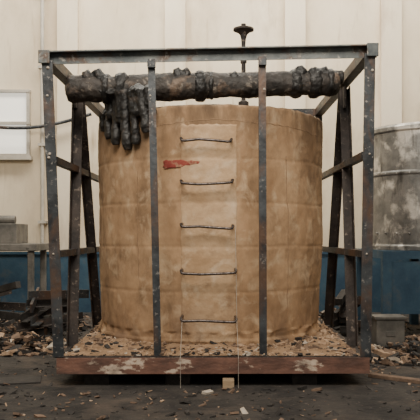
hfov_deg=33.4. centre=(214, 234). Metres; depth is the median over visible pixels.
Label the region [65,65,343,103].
pipe
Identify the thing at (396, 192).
storage tank
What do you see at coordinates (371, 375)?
wooden plank
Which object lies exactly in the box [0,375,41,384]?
steel plate
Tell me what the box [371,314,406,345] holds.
box
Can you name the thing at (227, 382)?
wooden block
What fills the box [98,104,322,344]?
tank
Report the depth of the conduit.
10.83 m
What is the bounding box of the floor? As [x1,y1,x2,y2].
[0,312,419,419]
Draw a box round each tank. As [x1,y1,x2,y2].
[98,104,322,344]
[355,122,419,324]
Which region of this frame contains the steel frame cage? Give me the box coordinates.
[38,43,378,356]
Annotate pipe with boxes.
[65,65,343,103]
[233,23,253,105]
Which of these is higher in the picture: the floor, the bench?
the bench
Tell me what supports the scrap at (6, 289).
on the floor
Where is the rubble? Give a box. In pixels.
[0,308,419,419]
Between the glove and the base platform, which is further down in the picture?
the base platform
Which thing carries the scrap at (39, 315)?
on the rubble
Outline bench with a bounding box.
[0,215,48,309]
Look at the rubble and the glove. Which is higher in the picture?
the glove
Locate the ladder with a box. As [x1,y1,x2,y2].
[180,137,238,387]
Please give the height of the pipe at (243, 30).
0.885 m
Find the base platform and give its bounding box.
[55,317,369,383]
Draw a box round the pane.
[0,93,25,153]
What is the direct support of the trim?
attached to the wall
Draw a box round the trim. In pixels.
[0,252,419,311]
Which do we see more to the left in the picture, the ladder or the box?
the ladder
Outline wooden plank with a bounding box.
[368,372,419,383]
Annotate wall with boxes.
[0,0,419,251]
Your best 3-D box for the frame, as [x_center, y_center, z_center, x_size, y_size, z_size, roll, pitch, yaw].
[-3.520,-1.720,10.930,1.320,1.100,0.140,0,0,0]
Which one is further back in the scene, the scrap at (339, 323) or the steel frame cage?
the scrap at (339, 323)
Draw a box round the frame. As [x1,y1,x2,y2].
[0,89,32,160]
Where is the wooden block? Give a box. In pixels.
[223,378,233,388]
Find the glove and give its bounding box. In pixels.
[99,83,156,149]
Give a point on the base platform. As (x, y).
(95, 369)
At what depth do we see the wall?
11.00 m
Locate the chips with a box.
[64,320,359,355]
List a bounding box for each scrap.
[0,281,25,322]
[16,287,88,336]
[330,289,360,333]
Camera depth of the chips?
5.77 m
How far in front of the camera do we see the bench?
9.70 m
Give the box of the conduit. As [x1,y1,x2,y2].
[0,0,91,242]
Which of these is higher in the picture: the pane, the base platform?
the pane

